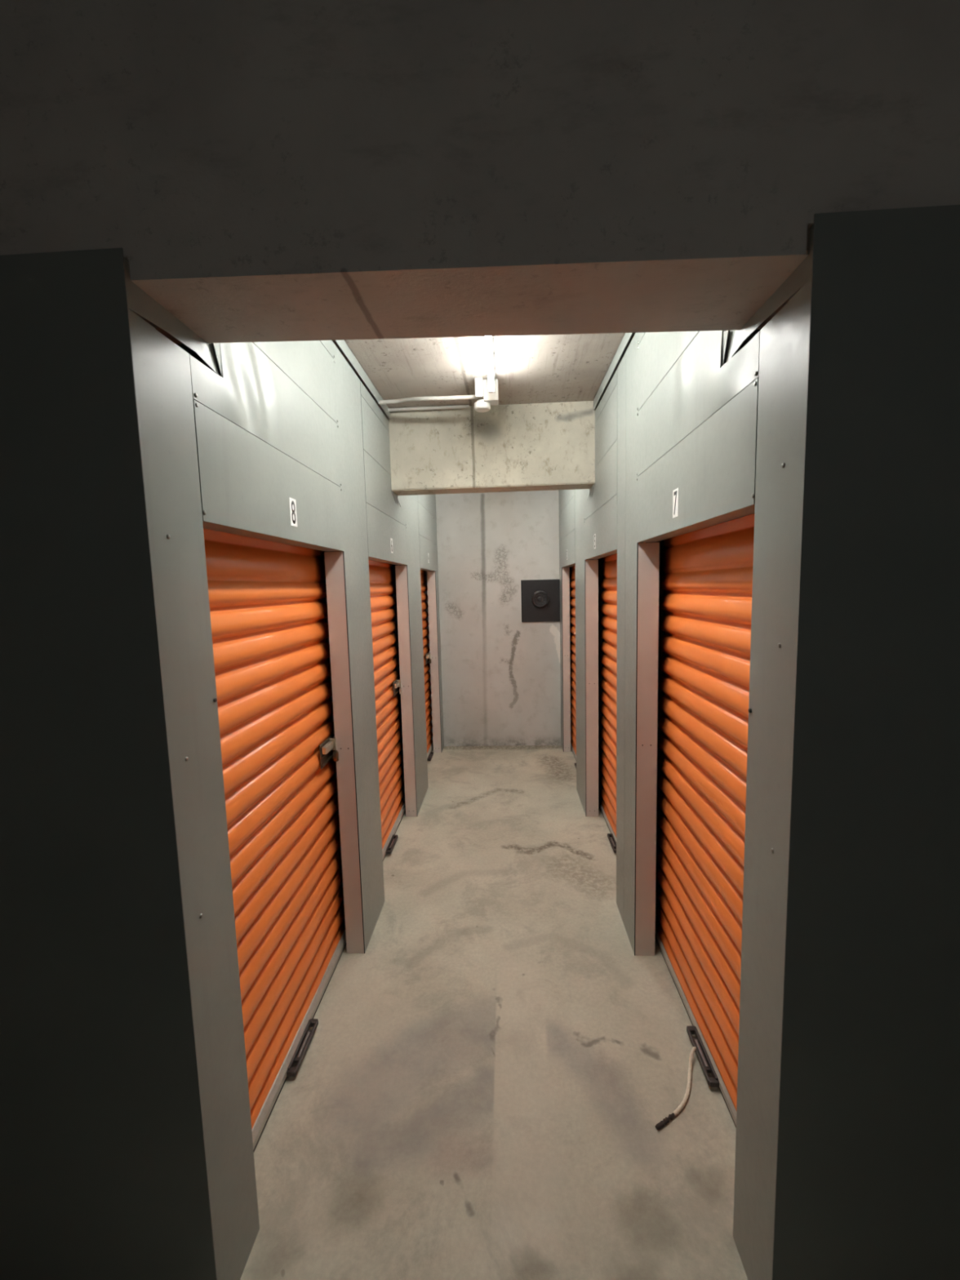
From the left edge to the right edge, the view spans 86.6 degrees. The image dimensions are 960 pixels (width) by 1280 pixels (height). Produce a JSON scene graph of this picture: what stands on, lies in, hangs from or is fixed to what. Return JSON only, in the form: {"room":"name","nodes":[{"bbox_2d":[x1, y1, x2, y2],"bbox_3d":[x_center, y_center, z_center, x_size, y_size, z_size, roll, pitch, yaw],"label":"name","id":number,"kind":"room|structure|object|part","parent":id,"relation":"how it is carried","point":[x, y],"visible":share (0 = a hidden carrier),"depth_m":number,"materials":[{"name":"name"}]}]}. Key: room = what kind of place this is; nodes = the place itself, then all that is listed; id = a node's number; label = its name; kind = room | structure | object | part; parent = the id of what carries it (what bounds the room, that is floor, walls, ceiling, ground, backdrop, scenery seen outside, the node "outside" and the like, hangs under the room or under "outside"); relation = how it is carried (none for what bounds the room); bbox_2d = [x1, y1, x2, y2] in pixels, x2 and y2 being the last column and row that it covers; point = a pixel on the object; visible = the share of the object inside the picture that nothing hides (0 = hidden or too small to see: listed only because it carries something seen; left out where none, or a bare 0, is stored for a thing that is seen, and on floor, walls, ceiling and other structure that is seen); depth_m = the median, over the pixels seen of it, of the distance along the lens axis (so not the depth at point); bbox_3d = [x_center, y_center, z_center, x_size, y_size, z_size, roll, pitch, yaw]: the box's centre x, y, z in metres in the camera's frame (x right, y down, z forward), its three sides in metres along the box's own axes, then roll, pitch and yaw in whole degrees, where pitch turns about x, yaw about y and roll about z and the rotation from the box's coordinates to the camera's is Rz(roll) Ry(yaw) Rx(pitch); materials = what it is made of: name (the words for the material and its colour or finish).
{"room":"self-storage corridor","nodes":[
{"label":"self-storage corridor","id":0,"kind":"room"},
{"bbox_2d":[175,332,635,409],"bbox_3d":[0.068,-1.397,1.847,7.400,0.150,7.369,-1,6,3],"label":"ceiling","id":1,"kind":"structure","parent":0,"point":[569,367],"depth_m":2.61,"materials":[{"name":"concrete"}]},
{"bbox_2d":[388,404,469,411],"bbox_3d":[-0.317,-1.435,3.156,0.502,0.020,0.020,-1,6,3],"label":"conduit pipe","id":2,"kind":"object","parent":1,"relation":"attached to","point":[455,406],"visible":1,"depth_m":3.15,"materials":[{"name":"grey metal"}]},
{"bbox_2d":[0,0,959,343],"bbox_3d":[0.038,-0.973,1.117,7.407,0.540,0.340,-1,6,2],"label":"concrete beam","id":3,"kind":"structure","parent":1,"relation":"attached to","point":[262,171],"depth_m":0.95,"materials":[{"name":"concrete"}]},
{"bbox_2d":[474,377,498,412],"bbox_3d":[0.033,-1.349,2.813,0.135,0.144,0.125,-1,6,3],"label":"junction box","id":4,"kind":"object","parent":1,"relation":"attached to","point":[489,399],"visible":0.99,"depth_m":2.78,"materials":[{"name":"white plastic"}]},
{"bbox_2d":[484,336,494,392],"bbox_3d":[0.024,-1.280,1.957,0.034,0.104,1.480,-1,6,3],"label":"lamp","id":5,"kind":"object","parent":1,"relation":"attached to","point":[488,340],"visible":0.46,"depth_m":2.38,"materials":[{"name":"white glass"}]},
{"bbox_2d":[381,400,599,495],"bbox_3d":[0.076,-1.224,3.293,1.788,0.496,0.188,-1,6,3],"label":"concrete beam","id":6,"kind":"structure","parent":1,"relation":"attached to","point":[549,446],"depth_m":3.20,"materials":[{"name":"grey concrete"}]},
{"bbox_2d":[0,204,959,1279],"bbox_3d":[0.168,-0.028,3.247,7.400,2.870,4.466,-1,6,3],"label":"wall","id":7,"kind":"structure","parent":0,"point":[126,1153],"depth_m":1.11,"materials":[{"name":"grey metal"}]},
{"bbox_3d":[-2.139,0.483,1.169,2.988,2.405,0.002,-1,6,3],"label":"cross passage panel","id":8,"kind":"part","parent":7,"relation":"part of","materials":[{"name":"metal"}]},
{"bbox_3d":[-0.686,0.497,1.196,0.090,2.298,0.193,-1,6,3],"label":"post panel","id":9,"kind":"part","parent":7,"relation":"part of","materials":[{"name":"grey paint"}]},
{"bbox_3d":[-0.643,-0.749,1.696,0.013,0.265,1.062,-1,6,3],"label":"header panel","id":10,"kind":"part","parent":7,"relation":"part of","materials":[{"name":"grey paint"}]},
{"bbox_3d":[-0.636,-0.477,1.725,0.004,0.277,1.061,-1,6,3],"label":"header panel","id":11,"kind":"part","parent":7,"relation":"part of","materials":[{"name":"grey paint"}]},
{"bbox_2d":[203,528,346,1151],"bbox_3d":[-0.852,0.456,1.847,0.338,2.252,1.331,-1,6,3],"label":"door","id":12,"kind":"structure","parent":7,"relation":"in","point":[268,602],"depth_m":1.84,"materials":[{"name":"orange paint"}]},
{"bbox_3d":[-0.674,1.546,1.944,0.038,0.026,0.230,-1,6,3],"label":"pull handle","id":13,"kind":"part","parent":12,"relation":"part of","materials":[{"name":"plastic"}]},
{"bbox_3d":[-0.696,0.509,2.320,0.011,0.110,0.155,-1,6,3],"label":"mounting plate","id":14,"kind":"part","parent":12,"relation":"part of","materials":[{"name":"metal"}]},
{"bbox_2d":[333,750,338,761],"bbox_3d":[-0.668,0.518,2.383,0.025,0.102,0.064,-1,6,3],"label":"padlock","id":15,"kind":"object","parent":12,"relation":"hanging from","point":[335,753],"visible":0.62,"depth_m":2.36,"materials":[{"name":"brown metal"}]},
{"bbox_2d":[288,497,297,527],"bbox_3d":[-0.632,-0.432,1.727,0.001,0.092,0.052,-1,6,3],"label":"sticker","id":16,"kind":"object","parent":7,"relation":"attached to","point":[292,502],"visible":1,"depth_m":1.73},
{"bbox_3d":[-0.647,-1.022,1.735,0.005,0.264,0.926,-1,6,3],"label":"header panel","id":17,"kind":"part","parent":7,"relation":"part of","materials":[{"name":"grey paint"}]},
{"bbox_3d":[-0.651,-1.189,1.718,0.003,0.067,0.926,-1,6,3],"label":"header panel","id":18,"kind":"part","parent":7,"relation":"part of","materials":[{"name":"grey paint"}]},
{"bbox_3d":[-0.626,0.101,2.525,0.088,2.805,0.408,-1,6,3],"label":"post panel","id":19,"kind":"part","parent":7,"relation":"part of","materials":[{"name":"grey paint"}]},
{"bbox_3d":[-0.581,-1.427,3.303,0.042,0.060,4.133,-1,6,3],"label":"ceiling trim","id":20,"kind":"part","parent":7,"relation":"part of","materials":[{"name":"grey paint"}]},
{"bbox_2d":[333,551,405,861],"bbox_3d":[-0.779,0.301,3.310,0.338,2.252,1.332,-1,6,3],"label":"door","id":21,"kind":"structure","parent":7,"relation":"in","point":[382,575],"depth_m":3.57,"materials":[{"name":"orange paint"}]},
{"bbox_3d":[-0.599,1.385,3.464,0.038,0.026,0.230,-1,6,3],"label":"pull handle","id":22,"kind":"part","parent":21,"relation":"part of","materials":[{"name":"plastic"}]},
{"bbox_3d":[-0.623,0.354,3.783,0.011,0.110,0.155,-1,6,3],"label":"mounting plate","id":23,"kind":"part","parent":21,"relation":"part of","materials":[{"name":"metal"}]},
{"bbox_3d":[-0.582,-1.337,3.114,0.004,0.067,1.062,-1,6,3],"label":"header panel","id":24,"kind":"part","parent":7,"relation":"part of","materials":[{"name":"grey paint"}]},
{"bbox_3d":[-0.577,-1.170,3.131,0.004,0.264,1.062,-1,6,3],"label":"header panel","id":25,"kind":"part","parent":7,"relation":"part of","materials":[{"name":"grey paint"}]},
{"bbox_3d":[-0.571,-0.904,3.159,0.004,0.265,1.062,-1,6,3],"label":"header panel","id":26,"kind":"part","parent":7,"relation":"part of","materials":[{"name":"grey paint"}]},
{"bbox_3d":[-0.564,-0.632,3.187,0.004,0.277,1.062,-1,6,3],"label":"header panel","id":27,"kind":"part","parent":7,"relation":"part of","materials":[{"name":"grey paint"}]},
{"bbox_2d":[390,537,393,553],"bbox_3d":[-0.558,-0.597,3.227,0.001,0.092,0.052,-1,6,3],"label":"sticker","id":28,"kind":"object","parent":7,"relation":"attached to","point":[391,539],"visible":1,"depth_m":3.22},
{"bbox_3d":[-0.549,-0.063,4.070,0.088,2.805,0.573,-1,6,3],"label":"post panel","id":29,"kind":"part","parent":7,"relation":"part of","materials":[{"name":"grey paint"}]},
{"bbox_3d":[-0.499,-1.336,4.699,0.004,0.264,0.943,-1,6,3],"label":"header panel","id":30,"kind":"part","parent":7,"relation":"part of","materials":[{"name":"grey paint"}]},
{"bbox_3d":[-0.493,-1.070,4.727,0.004,0.265,0.943,-1,6,3],"label":"header panel","id":31,"kind":"part","parent":7,"relation":"part of","materials":[{"name":"grey paint"}]},
{"bbox_2d":[374,395,478,404],"bbox_3d":[-0.314,-1.353,2.861,0.618,0.056,0.070,0,6,16],"label":"conduit pipe","id":32,"kind":"object","parent":7,"relation":"attached to","point":[459,397],"visible":0.92,"depth_m":2.82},
{"bbox_3d":[-0.486,-0.798,4.755,0.004,0.277,0.943,-1,6,3],"label":"header panel","id":33,"kind":"part","parent":7,"relation":"part of","materials":[{"name":"grey paint"}]},
{"bbox_3d":[-0.441,-0.205,5.399,0.004,2.805,0.214,-1,6,3],"label":"post panel","id":34,"kind":"part","parent":7,"relation":"part of","materials":[{"name":"grey paint"}]},
{"bbox_3d":[0.849,-0.230,5.325,0.004,2.805,0.229,-1,6,3],"label":"post panel","id":35,"kind":"part","parent":7,"relation":"part of","materials":[{"name":"grey paint"}]},
{"bbox_3d":[0.787,-1.358,4.595,0.004,0.264,0.988,-1,6,3],"label":"header panel","id":36,"kind":"part","parent":7,"relation":"part of","materials":[{"name":"grey paint"}]},
{"bbox_3d":[0.794,-1.092,4.623,0.004,0.265,0.988,-1,6,3],"label":"header panel","id":37,"kind":"part","parent":7,"relation":"part of","materials":[{"name":"grey paint"}]},
{"bbox_3d":[0.801,-0.820,4.651,0.004,0.277,0.988,-1,6,3],"label":"header panel","id":38,"kind":"part","parent":7,"relation":"part of","materials":[{"name":"grey paint"}]},
{"bbox_3d":[0.826,-0.087,3.966,0.094,2.805,0.518,-1,6,3],"label":"post panel","id":39,"kind":"part","parent":7,"relation":"part of","materials":[{"name":"grey paint"}]},
{"bbox_2d":[594,533,595,548],"bbox_3d":[0.728,-0.625,3.230,0.001,0.092,0.052,-1,6,3],"label":"sticker","id":40,"kind":"object","parent":7,"relation":"attached to","point":[594,534],"visible":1,"depth_m":3.22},
{"bbox_3d":[0.718,-0.929,3.090,0.004,0.265,1.057,-1,6,3],"label":"header panel","id":41,"kind":"part","parent":7,"relation":"part of","materials":[{"name":"grey paint"}]},
{"bbox_3d":[0.725,-0.657,3.118,0.004,0.277,1.057,-1,6,3],"label":"header panel","id":42,"kind":"part","parent":7,"relation":"part of","materials":[{"name":"grey paint"}]},
{"bbox_3d":[0.707,-1.363,3.044,0.004,0.067,1.057,-1,6,3],"label":"header panel","id":43,"kind":"part","parent":7,"relation":"part of","materials":[{"name":"grey paint"}]},
{"bbox_3d":[0.711,-1.196,3.062,0.004,0.264,1.057,-1,6,3],"label":"header panel","id":44,"kind":"part","parent":7,"relation":"part of","materials":[{"name":"grey paint"}]},
{"bbox_3d":[0.725,-1.458,3.277,0.042,0.060,4.049,-1,6,3],"label":"ceiling trim","id":45,"kind":"part","parent":7,"relation":"part of","materials":[{"name":"grey paint"}]},
{"bbox_2d":[596,542,653,853],"bbox_3d":[1.004,0.265,3.215,0.332,2.252,1.327,-1,6,3],"label":"door","id":46,"kind":"structure","parent":7,"relation":"in","point":[607,566],"depth_m":3.63,"materials":[{"name":"orange paint"}]},
{"bbox_3d":[0.890,1.353,3.407,0.038,0.026,0.230,-1,6,3],"label":"pull handle","id":47,"kind":"part","parent":46,"relation":"part of","materials":[{"name":"plastic"}]},
{"bbox_3d":[0.751,0.073,2.458,0.094,2.805,0.400,-1,6,3],"label":"post panel","id":48,"kind":"part","parent":7,"relation":"part of","materials":[{"name":"grey paint"}]},
{"bbox_3d":[0.640,-1.220,1.697,0.003,0.067,0.850,-1,6,3],"label":"header panel","id":49,"kind":"part","parent":7,"relation":"part of","materials":[{"name":"grey paint"}]},
{"bbox_3d":[0.644,-1.052,1.714,0.006,0.264,0.850,-1,6,3],"label":"header panel","id":50,"kind":"part","parent":7,"relation":"part of","materials":[{"name":"grey paint"}]},
{"bbox_2d":[672,487,678,518],"bbox_3d":[0.652,-0.457,1.701,0.001,0.092,0.052,-1,6,3],"label":"sticker","id":51,"kind":"object","parent":7,"relation":"attached to","point":[675,492],"visible":1,"depth_m":1.70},
{"bbox_3d":[0.653,-0.504,1.674,0.004,0.277,1.045,-1,6,3],"label":"header panel","id":52,"kind":"part","parent":7,"relation":"part of","materials":[{"name":"grey paint"}]},
{"bbox_3d":[0.644,-0.776,1.645,0.011,0.265,1.046,-1,6,3],"label":"header panel","id":53,"kind":"part","parent":7,"relation":"part of","materials":[{"name":"grey paint"}]},
{"bbox_2d":[653,513,754,1128],"bbox_3d":[0.932,0.418,1.771,0.332,2.252,1.315,-1,6,3],"label":"door","id":54,"kind":"structure","parent":7,"relation":"in","point":[705,575],"depth_m":1.85,"materials":[{"name":"orange paint"}]},
{"bbox_3d":[0.813,1.516,1.867,0.038,0.026,0.230,-1,6,3],"label":"pull handle","id":55,"kind":"part","parent":54,"relation":"part of","materials":[{"name":"plastic"}]},
{"bbox_3d":[0.690,0.467,1.148,0.096,2.298,0.194,-1,6,3],"label":"post panel","id":56,"kind":"part","parent":7,"relation":"part of","materials":[{"name":"grey paint"}]},
{"bbox_3d":[2.197,0.393,0.967,3.128,2.405,0.002,-1,6,3],"label":"cross passage panel","id":57,"kind":"part","parent":7,"relation":"part of","materials":[{"name":"metal"}]},
{"bbox_2d":[240,745,747,1279],"bbox_3d":[0.144,1.605,2.161,7.400,0.150,7.369,-1,6,3],"label":"floor","id":58,"kind":"structure","parent":0,"point":[482,1091],"depth_m":1.80,"materials":[{"name":"concrete"}]},
{"bbox_2d":[655,1046,696,1129],"bbox_3d":[0.694,1.540,1.750,0.050,0.040,0.344,4,8,42],"label":"cord","id":59,"kind":"object","parent":58,"relation":"on","point":[666,1120],"visible":1,"depth_m":1.72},
{"bbox_2d":[425,489,596,746],"bbox_3d":[0.232,-0.270,5.542,3.100,2.870,0.150,-1,6,3],"label":"wall","id":60,"kind":"structure","parent":0,"point":[501,678],"depth_m":5.48,"materials":[{"name":"concrete"}]},
{"bbox_2d":[420,569,433,760],"bbox_3d":[-0.699,0.130,4.919,0.338,2.252,1.297,-1,6,3],"label":"door","id":61,"kind":"structure","parent":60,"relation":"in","point":[423,575],"depth_m":5.34,"materials":[{"name":"orange paint"}]},
{"bbox_3d":[-0.548,0.193,5.293,0.011,0.110,0.155,-1,6,3],"label":"mounting plate","id":62,"kind":"part","parent":61,"relation":"part of","materials":[{"name":"metal"}]},
{"bbox_3d":[-0.510,1.196,5.247,0.038,0.026,0.230,-1,6,3],"label":"pull handle","id":63,"kind":"part","parent":61,"relation":"part of","materials":[{"name":"plastic"}]},
{"bbox_2d":[520,579,559,622],"bbox_3d":[0.646,-0.415,5.401,0.416,0.446,0.056,-1,6,3],"label":"board","id":64,"kind":"object","parent":60,"relation":"attached to","point":[540,598],"visible":0.99,"depth_m":5.41,"materials":[{"name":"black plastic"}]},
{"bbox_2d":[569,559,593,768],"bbox_3d":[1.046,0.099,4.791,0.332,2.252,1.342,-1,6,3],"label":"door","id":65,"kind":"structure","parent":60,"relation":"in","point":[572,569],"depth_m":5.23,"materials":[{"name":"orange paint"}]}
]}

